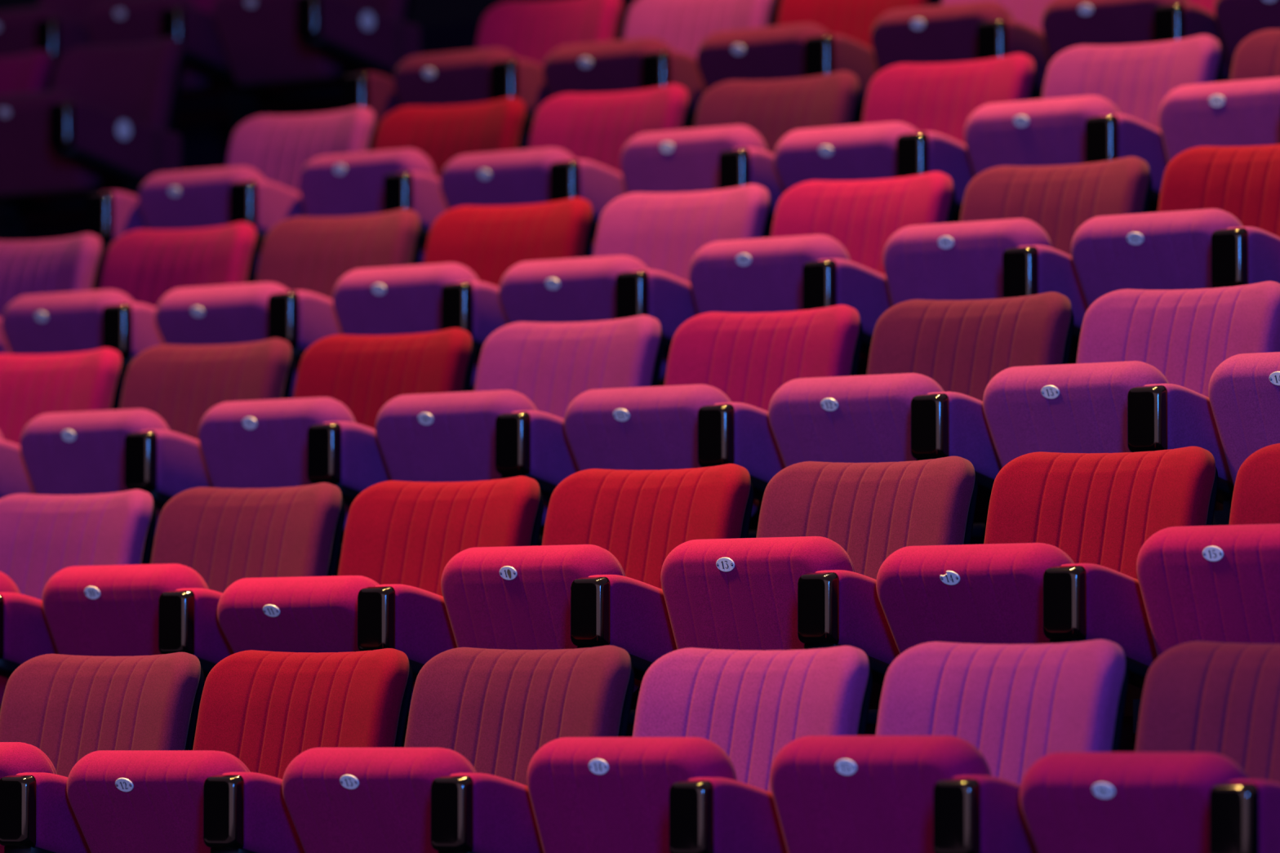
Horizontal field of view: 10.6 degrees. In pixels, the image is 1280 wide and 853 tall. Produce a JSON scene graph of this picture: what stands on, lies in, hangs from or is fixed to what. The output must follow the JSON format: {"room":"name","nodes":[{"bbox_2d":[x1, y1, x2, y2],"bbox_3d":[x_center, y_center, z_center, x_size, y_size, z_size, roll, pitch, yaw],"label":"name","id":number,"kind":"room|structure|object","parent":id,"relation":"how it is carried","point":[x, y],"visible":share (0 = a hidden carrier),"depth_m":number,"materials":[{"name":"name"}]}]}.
{"room":"theater auditorium","nodes":[
{"label":"theater auditorium","id":0,"kind":"room"},
{"bbox_2d":[0,0,636,26],"bbox_3d":[3.980,-3.598,19.677,18.950,4.500,0.120,-2,-4,42],"label":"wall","id":1,"kind":"structure","parent":0,"point":[424,12],"depth_m":23.75,"materials":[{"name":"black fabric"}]},
{"bbox_2d":[0,0,1222,752],"bbox_3d":[0.316,0.444,15.432,19.062,3.970,10.808,-2,-4,42],"label":"floor","id":2,"kind":"structure","parent":0,"point":[206,134],"depth_m":21.01,"materials":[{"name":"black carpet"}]},
{"bbox_2d":[0,49,55,240],"bbox_3d":[-1.998,-0.670,19.879,0.558,0.852,0.578,-2,-4,43],"label":"seat","id":3,"kind":"object","parent":2,"relation":"on","point":[33,71],"visible":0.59,"depth_m":19.89,"materials":[{"name":"fabric"}]},
{"bbox_2d":[0,233,104,354],"bbox_3d":[-1.633,-0.057,16.998,0.558,0.852,0.578,-2,-4,43],"label":"seat","id":4,"kind":"object","parent":2,"relation":"on","point":[75,263],"visible":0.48,"depth_m":17.10,"materials":[{"name":"fabric"}]},
{"bbox_2d":[0,347,124,498],"bbox_3d":[-1.477,0.243,15.587,0.558,0.852,0.578,-2,-4,42],"label":"seat","id":5,"kind":"object","parent":2,"relation":"on","point":[32,386],"visible":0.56,"depth_m":15.70,"materials":[{"name":"fabric"}]},
{"bbox_2d":[0,0,124,191],"bbox_3d":[-1.760,-1.005,20.932,0.558,0.852,0.578,-2,-4,43],"label":"seat","id":6,"kind":"object","parent":2,"relation":"on","point":[56,27],"visible":0.3,"depth_m":20.74,"materials":[{"name":"fabric"}]},
{"bbox_2d":[0,5,68,57],"bbox_3d":[-1.866,-1.121,20.877,0.433,0.295,0.105,-2,18,43],"label":"seat cushion","id":7,"kind":"object","parent":6,"relation":"on","point":[17,26],"depth_m":20.77,"materials":[{"name":"fabric"}]},
{"bbox_2d":[0,489,156,708],"bbox_3d":[-1.304,0.552,14.164,0.558,0.852,0.578,-2,-4,42],"label":"seat","id":8,"kind":"object","parent":2,"relation":"on","point":[42,535],"visible":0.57,"depth_m":14.26,"materials":[{"name":"fabric"}]},
{"bbox_2d":[0,571,20,708],"bbox_3d":[-1.410,0.436,14.107,0.433,0.295,0.105,-2,18,42],"label":"seat cushion","id":9,"kind":"object","parent":8,"relation":"on","point":[6,584],"depth_m":13.96,"materials":[{"name":"fabric"}]},
{"bbox_2d":[0,36,185,213],"bbox_3d":[-1.598,-0.687,19.507,0.556,0.852,0.575,-2,-4,43],"label":"seat","id":10,"kind":"object","parent":2,"relation":"on","point":[108,114],"visible":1,"depth_m":19.41,"materials":[{"name":"fabric"}]},
{"bbox_2d":[0,88,102,196],"bbox_3d":[-1.708,-0.799,19.446,0.433,0.295,0.105,-2,20,43],"label":"seat cushion","id":11,"kind":"object","parent":10,"relation":"on","point":[28,165],"depth_m":19.38,"materials":[{"name":"fabric"}]},
{"bbox_2d":[0,652,204,852],"bbox_3d":[-1.115,0.842,12.730,0.558,0.852,0.578,-2,-4,42],"label":"seat","id":12,"kind":"object","parent":2,"relation":"on","point":[57,710],"visible":0.8,"depth_m":12.81,"materials":[{"name":"fabric"}]},
{"bbox_2d":[0,742,57,852],"bbox_3d":[-1.218,0.724,12.676,0.433,0.295,0.105,-2,17,42],"label":"seat cushion","id":13,"kind":"object","parent":12,"relation":"on","point":[15,757],"depth_m":12.52,"materials":[{"name":"fabric"}]},
{"bbox_2d":[1,222,259,408],"bbox_3d":[-1.229,-0.074,16.626,0.558,0.852,0.578,-2,-4,43],"label":"seat","id":14,"kind":"object","parent":2,"relation":"on","point":[140,267],"visible":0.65,"depth_m":16.63,"materials":[{"name":"fabric"}]},
{"bbox_2d":[1,289,133,408],"bbox_3d":[-1.343,-0.181,16.560,0.433,0.295,0.105,-2,23,43],"label":"seat cushion","id":15,"kind":"object","parent":14,"relation":"on","point":[62,322],"depth_m":16.50,"materials":[{"name":"fabric"}]},
{"bbox_2d":[20,337,294,561],"bbox_3d":[-1.071,0.226,15.216,0.559,0.852,0.578,-2,-4,42],"label":"seat","id":16,"kind":"object","parent":2,"relation":"on","point":[151,444],"visible":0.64,"depth_m":15.19,"materials":[{"name":"fabric"}]},
{"bbox_2d":[20,408,169,539],"bbox_3d":[-1.177,0.109,15.160,0.433,0.295,0.105,-2,18,42],"label":"seat cushion","id":17,"kind":"object","parent":16,"relation":"on","point":[77,452],"depth_m":15.11,"materials":[{"name":"fabric"}]},
{"bbox_2d":[86,0,284,136],"bbox_3d":[-1.360,-1.016,20.560,0.556,0.852,0.578,-2,-4,43],"label":"seat","id":18,"kind":"object","parent":2,"relation":"on","point":[108,22],"visible":0.53,"depth_m":20.39,"materials":[{"name":"fabric"}]},
{"bbox_2d":[86,0,211,91],"bbox_3d":[-1.462,-1.136,20.508,0.433,0.295,0.105,-2,16,43],"label":"seat cushion","id":19,"kind":"object","parent":18,"relation":"on","point":[108,22],"depth_m":20.45,"materials":[{"name":"fabric"}]},
{"bbox_2d":[42,482,345,681],"bbox_3d":[-0.899,0.535,13.794,0.558,0.852,0.578,-2,-4,42],"label":"seat","id":20,"kind":"object","parent":2,"relation":"on","point":[207,540],"visible":0.62,"depth_m":13.80,"materials":[{"name":"fabric"}]},
{"bbox_2d":[42,563,208,681],"bbox_3d":[-1.004,0.419,13.738,0.433,0.295,0.105,-2,18,42],"label":"seat cushion","id":21,"kind":"object","parent":20,"relation":"on","point":[112,610],"depth_m":13.69,"materials":[{"name":"fabric"}]},
{"bbox_2d":[85,106,377,278],"bbox_3d":[-1.009,-0.402,17.692,0.609,0.852,0.575,-2,-4,43],"label":"seat","id":22,"kind":"object","parent":2,"relation":"on","point":[258,186],"visible":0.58,"depth_m":17.66,"materials":[{"name":"fabric"}]},
{"bbox_2d":[137,165,265,278],"bbox_3d":[-1.093,-0.515,17.606,0.433,0.295,0.105,-2,21,43],"label":"seat cushion","id":23,"kind":"object","parent":22,"relation":"on","point":[199,198],"depth_m":17.55,"materials":[{"name":"fabric"}]},
{"bbox_2d":[66,648,413,852],"bbox_3d":[-0.719,0.824,12.371,0.549,0.852,0.578,-2,-4,42],"label":"seat","id":24,"kind":"object","parent":2,"relation":"on","point":[259,711],"visible":0.91,"depth_m":12.37,"materials":[{"name":"fabric"}]},
{"bbox_2d":[66,750,250,852],"bbox_3d":[-0.831,0.718,12.299,0.433,0.295,0.105,-2,24,42],"label":"seat cushion","id":25,"kind":"object","parent":24,"relation":"on","point":[120,801],"depth_m":12.25,"materials":[{"name":"fabric"}]},
{"bbox_2d":[155,208,422,398],"bbox_3d":[-0.819,-0.095,16.249,0.563,0.852,0.578,-2,-4,42],"label":"seat","id":26,"kind":"object","parent":2,"relation":"on","point":[303,260],"visible":0.56,"depth_m":16.24,"materials":[{"name":"fabric"}]},
{"bbox_2d":[155,282,298,398],"bbox_3d":[-0.942,-0.193,16.177,0.433,0.295,0.105,-2,26,42],"label":"seat cushion","id":27,"kind":"object","parent":26,"relation":"on","point":[233,313],"depth_m":16.11,"materials":[{"name":"fabric"}]},
{"bbox_2d":[213,0,421,103],"bbox_3d":[-0.947,-1.032,20.176,0.570,0.852,0.575,-2,-4,43],"label":"seat","id":28,"kind":"object","parent":2,"relation":"on","point":[264,42],"visible":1,"depth_m":20.04,"materials":[{"name":"fabric"}]},
{"bbox_2d":[213,0,342,86],"bbox_3d":[-1.058,-1.148,20.124,0.433,0.295,0.105,-2,18,43],"label":"seat cushion","id":29,"kind":"object","parent":28,"relation":"on","point":[262,45],"depth_m":20.09,"materials":[{"name":"fabric"}]},
{"bbox_2d":[198,328,475,715],"bbox_3d":[-0.660,0.208,14.840,0.563,0.852,0.578,-2,-4,42],"label":"seat","id":30,"kind":"object","parent":2,"relation":"on","point":[326,433],"visible":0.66,"depth_m":14.83,"materials":[{"name":"fabric"}]},
{"bbox_2d":[198,396,355,532],"bbox_3d":[-0.762,0.087,14.792,0.433,0.295,0.105,-2,15,42],"label":"seat cushion","id":31,"kind":"object","parent":30,"relation":"on","point":[256,443],"depth_m":14.75,"materials":[{"name":"fabric"}]},
{"bbox_2d":[217,475,543,729],"bbox_3d":[-0.495,0.519,13.427,0.556,0.852,0.578,-2,-4,42],"label":"seat","id":32,"kind":"object","parent":2,"relation":"on","point":[400,537],"visible":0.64,"depth_m":13.42,"materials":[{"name":"fabric"}]},
{"bbox_2d":[217,575,415,713],"bbox_3d":[-0.620,0.426,13.347,0.433,0.295,0.105,-2,29,42],"label":"seat cushion","id":33,"kind":"object","parent":32,"relation":"on","point":[305,614],"depth_m":13.28,"materials":[{"name":"fabric"}]},
{"bbox_2d":[298,97,528,391],"bbox_3d":[-0.588,-0.410,17.304,0.556,0.852,0.578,-2,-4,43],"label":"seat","id":34,"kind":"object","parent":2,"relation":"on","point":[413,145],"visible":0.5,"depth_m":17.31,"materials":[{"name":"fabric"}]},
{"bbox_2d":[298,148,435,264],"bbox_3d":[-0.673,-0.542,17.270,0.433,0.295,0.105,-2,9,43],"label":"seat cushion","id":35,"kind":"object","parent":34,"relation":"on","point":[342,184],"depth_m":17.23,"materials":[{"name":"fabric"}]},
{"bbox_2d":[281,645,635,852],"bbox_3d":[-0.314,0.807,12.005,0.559,0.852,0.578,-2,-4,42],"label":"seat","id":36,"kind":"object","parent":2,"relation":"on","point":[478,717],"visible":0.89,"depth_m":12.00,"materials":[{"name":"fabric"}]},
{"bbox_2d":[281,747,476,852],"bbox_3d":[-0.426,0.697,11.940,0.433,0.295,0.105,-2,22,42],"label":"seat cushion","id":37,"kind":"object","parent":36,"relation":"on","point":[337,800],"depth_m":11.89,"materials":[{"name":"fabric"}]},
{"bbox_2d":[333,197,595,535],"bbox_3d":[-0.408,-0.109,15.873,0.562,0.852,0.578,-2,-4,42],"label":"seat","id":38,"kind":"object","parent":2,"relation":"on","point":[469,250],"visible":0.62,"depth_m":15.87,"materials":[{"name":"fabric"}]},
{"bbox_2d":[333,262,479,388],"bbox_3d":[-0.515,-0.225,15.818,0.433,0.295,0.105,-2,18,42],"label":"seat cushion","id":39,"kind":"object","parent":38,"relation":"on","point":[406,299],"depth_m":15.76,"materials":[{"name":"fabric"}]},
{"bbox_2d":[342,0,624,149],"bbox_3d":[-0.374,-0.743,18.376,0.630,0.852,0.575,-2,-4,43],"label":"seat","id":40,"kind":"object","parent":2,"relation":"on","point":[515,40],"visible":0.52,"depth_m":18.35,"materials":[{"name":"fabric"}]},
{"bbox_2d":[393,47,530,149],"bbox_3d":[-0.460,-0.853,18.287,0.433,0.295,0.105,-2,22,43],"label":"seat cushion","id":41,"kind":"object","parent":40,"relation":"on","point":[458,77],"depth_m":18.23,"materials":[{"name":"fabric"}]},
{"bbox_2d":[375,315,664,710],"bbox_3d":[-0.255,0.186,14.470,0.556,0.852,0.578,-2,-4,42],"label":"seat","id":42,"kind":"object","parent":2,"relation":"on","point":[528,376],"visible":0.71,"depth_m":14.45,"materials":[{"name":"fabric"}]},
{"bbox_2d":[375,390,549,526],"bbox_3d":[-0.361,0.071,14.411,0.433,0.295,0.105,-2,19,42],"label":"seat cushion","id":43,"kind":"object","parent":42,"relation":"on","point":[440,437],"depth_m":14.36,"materials":[{"name":"fabric"}]},
{"bbox_2d":[440,84,690,386],"bbox_3d":[-0.177,-0.425,16.927,0.564,0.852,0.578,-2,-4,42],"label":"seat","id":44,"kind":"object","parent":2,"relation":"on","point":[577,141],"visible":0.55,"depth_m":16.93,"materials":[{"name":"fabric"}]},
{"bbox_2d":[440,146,595,257],"bbox_3d":[-0.293,-0.533,16.864,0.433,0.295,0.105,-2,22,42],"label":"seat cushion","id":45,"kind":"object","parent":44,"relation":"on","point":[522,176],"depth_m":16.80,"materials":[{"name":"fabric"}]},
{"bbox_2d":[440,463,754,724],"bbox_3d":[-0.087,0.493,13.058,0.559,0.852,0.578,-2,-4,42],"label":"seat","id":46,"kind":"object","parent":2,"relation":"on","point":[593,579],"visible":0.65,"depth_m":13.04,"materials":[{"name":"fabric"}]},
{"bbox_2d":[440,544,641,692],"bbox_3d":[-0.186,0.370,13.010,0.433,0.295,0.105,-2,15,42],"label":"seat cushion","id":47,"kind":"object","parent":46,"relation":"on","point":[513,597],"depth_m":12.96,"materials":[{"name":"fabric"}]},
{"bbox_2d":[498,183,772,380],"bbox_3d":[-0.009,-0.127,15.509,0.551,0.852,0.578,-2,-4,42],"label":"seat","id":48,"kind":"object","parent":2,"relation":"on","point":[646,245],"visible":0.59,"depth_m":15.50,"materials":[{"name":"fabric"}]},
{"bbox_2d":[498,254,667,380],"bbox_3d":[-0.120,-0.235,15.441,0.433,0.295,0.105,-2,22,42],"label":"seat cushion","id":49,"kind":"object","parent":48,"relation":"on","point":[572,290],"depth_m":15.38,"materials":[{"name":"fabric"}]},
{"bbox_2d":[542,0,776,128],"bbox_3d":[0.050,-0.746,17.985,0.552,0.852,0.578,-2,-4,43],"label":"seat","id":50,"kind":"object","parent":2,"relation":"on","point":[659,46],"visible":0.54,"depth_m":17.95,"materials":[{"name":"fabric"}]},
{"bbox_2d":[542,37,672,97],"bbox_3d":[-0.057,-0.859,17.923,0.433,0.295,0.105,-2,20,43],"label":"seat cushion","id":51,"kind":"object","parent":50,"relation":"on","point":[608,66],"depth_m":17.86,"materials":[{"name":"fabric"}]},
{"bbox_2d":[526,645,872,852],"bbox_3d":[0.089,0.796,11.640,0.554,0.852,0.578,-2,-4,42],"label":"seat","id":52,"kind":"object","parent":2,"relation":"on","point":[692,775],"visible":0.93,"depth_m":11.64,"materials":[{"name":"fabric"}]},
{"bbox_2d":[526,737,737,852],"bbox_3d":[-0.002,0.669,11.596,0.433,0.295,0.105,-2,12,42],"label":"seat cushion","id":53,"kind":"object","parent":52,"relation":"on","point":[587,794],"depth_m":11.55,"materials":[{"name":"fabric"}]},
{"bbox_2d":[564,304,862,537],"bbox_3d":[0.155,0.171,14.098,0.562,0.852,0.578,-2,-4,42],"label":"seat","id":54,"kind":"object","parent":2,"relation":"on","point":[724,371],"visible":0.63,"depth_m":14.08,"materials":[{"name":"fabric"}]},
{"bbox_2d":[564,384,758,516],"bbox_3d":[0.042,0.061,14.035,0.433,0.295,0.105,-2,21,42],"label":"seat cushion","id":55,"kind":"object","parent":54,"relation":"on","point":[654,428],"depth_m":13.98,"materials":[{"name":"fabric"}]},
{"bbox_2d":[620,71,861,237],"bbox_3d":[0.228,-0.438,16.555,0.557,0.852,0.578,-2,-4,42],"label":"seat","id":56,"kind":"object","parent":2,"relation":"on","point":[740,125],"visible":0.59,"depth_m":16.56,"materials":[{"name":"fabric"}]},
{"bbox_2d":[620,124,771,237],"bbox_3d":[0.140,-0.568,16.518,0.433,0.295,0.105,-2,10,42],"label":"seat cushion","id":57,"kind":"object","parent":56,"relation":"on","point":[685,160],"depth_m":16.47,"materials":[{"name":"fabric"}]},
{"bbox_2d":[696,0,933,124],"bbox_3d":[0.455,-0.765,17.613,0.561,0.852,0.578,-2,-4,42],"label":"seat","id":58,"kind":"object","parent":2,"relation":"on","point":[809,37],"visible":0.49,"depth_m":17.50,"materials":[{"name":"fabric"}]},
{"bbox_2d":[696,22,829,90],"bbox_3d":[0.342,-0.875,17.551,0.433,0.295,0.105,-2,21,42],"label":"seat cushion","id":59,"kind":"object","parent":58,"relation":"on","point":[776,52],"depth_m":17.49,"materials":[{"name":"fabric"}]},
{"bbox_2d":[660,456,977,724],"bbox_3d":[0.322,0.477,12.687,0.560,0.852,0.578,-2,-4,42],"label":"seat","id":60,"kind":"object","parent":2,"relation":"on","point":[807,578],"visible":0.71,"depth_m":12.68,"materials":[{"name":"fabric"}]},
{"bbox_2d":[660,536,854,650],"bbox_3d":[0.229,0.350,12.645,0.433,0.295,0.105,-2,12,42],"label":"seat cushion","id":61,"kind":"object","parent":60,"relation":"on","point":[740,593],"depth_m":12.60,"materials":[{"name":"fabric"}]},
{"bbox_2d":[688,171,955,359],"bbox_3d":[0.392,-0.142,15.144,0.556,0.852,0.578,-2,-4,42],"label":"seat","id":62,"kind":"object","parent":2,"relation":"on","point":[825,246],"visible":0.55,"depth_m":15.14,"materials":[{"name":"fabric"}]},
{"bbox_2d":[688,234,862,359],"bbox_3d":[0.298,-0.268,15.099,0.433,0.295,0.105,-2,13,42],"label":"seat cushion","id":63,"kind":"object","parent":62,"relation":"on","point":[753,275],"depth_m":15.05,"materials":[{"name":"fabric"}]},
{"bbox_2d":[773,53,1037,222],"bbox_3d":[0.632,-0.460,16.187,0.557,0.852,0.578,-2,-4,42],"label":"seat","id":64,"kind":"object","parent":2,"relation":"on","point":[915,116],"visible":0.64,"depth_m":16.18,"materials":[{"name":"fabric"}]},
{"bbox_2d":[773,121,918,191],"bbox_3d":[0.515,-0.564,16.116,0.433,0.295,0.105,-2,24,42],"label":"seat cushion","id":65,"kind":"object","parent":64,"relation":"on","point":[860,152],"depth_m":16.05,"materials":[{"name":"fabric"}]},
{"bbox_2d":[768,291,1074,537],"bbox_3d":[0.566,0.152,13.725,0.561,0.852,0.578,-2,-4,42],"label":"seat","id":66,"kind":"object","parent":2,"relation":"on","point":[931,364],"visible":0.56,"depth_m":13.70,"materials":[{"name":"fabric"}]},
{"bbox_2d":[768,373,944,467],"bbox_3d":[0.454,0.041,13.663,0.433,0.295,0.105,-2,21,42],"label":"seat cushion","id":67,"kind":"object","parent":66,"relation":"on","point":[851,419],"depth_m":13.61,"materials":[{"name":"fabric"}]},
{"bbox_2d":[769,639,1128,852],"bbox_3d":[0.503,0.773,11.268,0.564,0.852,0.578,-2,-4,42],"label":"seat","id":68,"kind":"object","parent":2,"relation":"on","point":[961,726],"visible":0.89,"depth_m":11.28,"materials":[{"name":"fabric"}]},
{"bbox_2d":[769,735,991,852],"bbox_3d":[0.405,0.649,11.224,0.433,0.295,0.105,-2,14,42],"label":"seat cushion","id":69,"kind":"object","parent":68,"relation":"on","point":[831,793],"depth_m":11.18,"materials":[{"name":"fabric"}]},
{"bbox_2d":[871,0,1052,99],"bbox_3d":[0.867,-0.781,17.236,0.564,0.852,0.578,-2,-4,42],"label":"seat","id":70,"kind":"object","parent":2,"relation":"on","point":[951,31],"visible":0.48,"depth_m":17.11,"materials":[{"name":"fabric"}]},
{"bbox_2d":[871,0,1013,71],"bbox_3d":[0.770,-0.906,17.194,0.433,0.295,0.105,-2,13,42],"label":"seat cushion","id":71,"kind":"object","parent":70,"relation":"on","point":[947,33],"depth_m":17.14,"materials":[{"name":"fabric"}]},
{"bbox_2d":[882,156,1151,349],"bbox_3d":[0.800,-0.161,14.772,0.561,0.852,0.578,-2,-4,42],"label":"seat","id":72,"kind":"object","parent":2,"relation":"on","point":[1013,236],"visible":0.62,"depth_m":14.77,"materials":[{"name":"fabric"}]},
{"bbox_2d":[882,217,1052,306],"bbox_3d":[0.711,-0.291,14.737,0.433,0.295,0.105,-2,10,42],"label":"seat cushion","id":73,"kind":"object","parent":72,"relation":"on","point":[957,260],"depth_m":14.69,"materials":[{"name":"fabric"}]},
{"bbox_2d":[875,446,1217,733],"bbox_3d":[0.738,0.457,12.312,0.565,0.852,0.578,-2,-4,42],"label":"seat","id":74,"kind":"object","parent":2,"relation":"on","point":[1065,533],"visible":0.7,"depth_m":12.28,"materials":[{"name":"fabric"}]},
{"bbox_2d":[875,542,1074,654],"bbox_3d":[0.622,0.350,12.247,0.433,0.295,0.105,-2,23,42],"label":"seat cushion","id":75,"kind":"object","parent":74,"relation":"on","point":[990,593],"depth_m":12.19,"materials":[{"name":"fabric"}]},
{"bbox_2d":[964,34,1222,213],"bbox_3d":[1.041,-0.483,15.815,0.561,0.852,0.578,-2,-4,42],"label":"seat","id":76,"kind":"object","parent":2,"relation":"on","point":[1098,103],"visible":0.57,"depth_m":15.80,"materials":[{"name":"fabric"}]},
{"bbox_2d":[964,94,1120,177],"bbox_3d":[0.939,-0.604,15.765,0.433,0.295,0.105,-2,16,42],"label":"seat cushion","id":77,"kind":"object","parent":76,"relation":"on","point":[1051,131],"depth_m":15.71,"materials":[{"name":"fabric"}]},
{"bbox_2d":[982,280,1279,525],"bbox_3d":[0.965,0.138,13.364,0.550,0.852,0.578,-2,-4,42],"label":"seat","id":78,"kind":"object","parent":2,"relation":"on","point":[1147,360],"visible":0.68,"depth_m":13.34,"materials":[{"name":"fabric"}]},
{"bbox_2d":[982,360,1168,468],"bbox_3d":[0.862,0.022,13.303,0.433,0.295,0.105,-2,19,42],"label":"seat cushion","id":79,"kind":"object","parent":78,"relation":"on","point":[1078,407],"depth_m":13.25,"materials":[{"name":"fabric"}]},
{"bbox_2d":[1041,0,1231,81],"bbox_3d":[1.274,-0.798,16.864,0.558,0.852,0.578,-2,-4,42],"label":"seat","id":80,"kind":"object","parent":2,"relation":"on","point":[1065,24],"visible":0.34,"depth_m":16.73,"materials":[{"name":"fabric"}]},
{"bbox_2d":[1041,0,1189,61],"bbox_3d":[1.178,-0.922,16.817,0.433,0.295,0.105,-2,14,42],"label":"seat cushion","id":81,"kind":"object","parent":80,"relation":"on","point":[1065,24],"depth_m":16.78,"materials":[{"name":"fabric"}]},
{"bbox_2d":[1019,641,1279,852],"bbox_3d":[0.912,0.761,10.899,0.557,0.852,0.578,-2,-4,42],"label":"seat","id":82,"kind":"object","parent":2,"relation":"on","point":[1202,775],"visible":1,"depth_m":10.85,"materials":[{"name":"fabric"}]},
{"bbox_2d":[1019,752,1248,852],"bbox_3d":[0.800,0.653,10.833,0.433,0.295,0.105,-2,22,42],"label":"seat cushion","id":83,"kind":"object","parent":82,"relation":"on","point":[1070,802],"depth_m":10.77,"materials":[{"name":"fabric"}]},
{"bbox_2d":[1071,144,1279,307],"bbox_3d":[1.207,-0.189,14.403,0.558,0.852,0.578,-2,-4,42],"label":"seat","id":84,"kind":"object","parent":2,"relation":"on","point":[1215,223],"visible":0.6,"depth_m":14.34,"materials":[{"name":"fabric"}]},
{"bbox_2d":[1071,208,1243,307],"bbox_3d":[1.099,-0.303,14.343,0.433,0.295,0.105,-2,20,42],"label":"seat cushion","id":85,"kind":"object","parent":84,"relation":"on","point":[1164,250],"depth_m":14.29,"materials":[{"name":"fabric"}]},
{"bbox_2d":[1136,443,1279,657],"bbox_3d":[1.151,0.440,11.940,0.560,0.852,0.578,-2,-4,42],"label":"seat","id":86,"kind":"object","parent":2,"relation":"on","point":[1213,584],"visible":0.74,"depth_m":11.90,"materials":[{"name":"fabric"}]},
{"bbox_2d":[1136,524,1279,657],"bbox_3d":[1.055,0.315,11.895,0.433,0.295,0.105,-2,13,42],"label":"seat cushion","id":87,"kind":"object","parent":86,"relation":"on","point":[1213,584],"depth_m":11.87,"materials":[{"name":"fabric"}]},
{"bbox_2d":[1158,28,1279,163],"bbox_3d":[1.447,-0.499,15.445,0.557,0.852,0.578,-2,-4,42],"label":"seat","id":88,"kind":"object","parent":2,"relation":"on","point":[1244,110],"visible":0.57,"depth_m":15.40,"materials":[{"name":"fabric"}]},
{"bbox_2d":[1158,76,1279,163],"bbox_3d":[1.356,-0.628,15.405,0.433,0.295,0.105,-2,11,42],"label":"seat cushion","id":89,"kind":"object","parent":88,"relation":"on","point":[1241,113],"depth_m":15.37,"materials":[{"name":"fabric"}]},
{"bbox_2d":[1208,351,1279,486],"bbox_3d":[1.371,0.122,12.997,0.559,0.852,0.578,-2,-4,42],"label":"seat","id":90,"kind":"object","parent":2,"relation":"on","point":[1244,388],"visible":0.8,"depth_m":12.97,"materials":[{"name":"fabric"}]},
{"bbox_2d":[1214,0,1279,67],"bbox_3d":[1.680,-0.818,16.495,0.558,0.852,0.578,-2,-4,42],"label":"seat","id":91,"kind":"object","parent":2,"relation":"on","point":[1237,20],"visible":0.36,"depth_m":16.46,"materials":[{"name":"fabric"}]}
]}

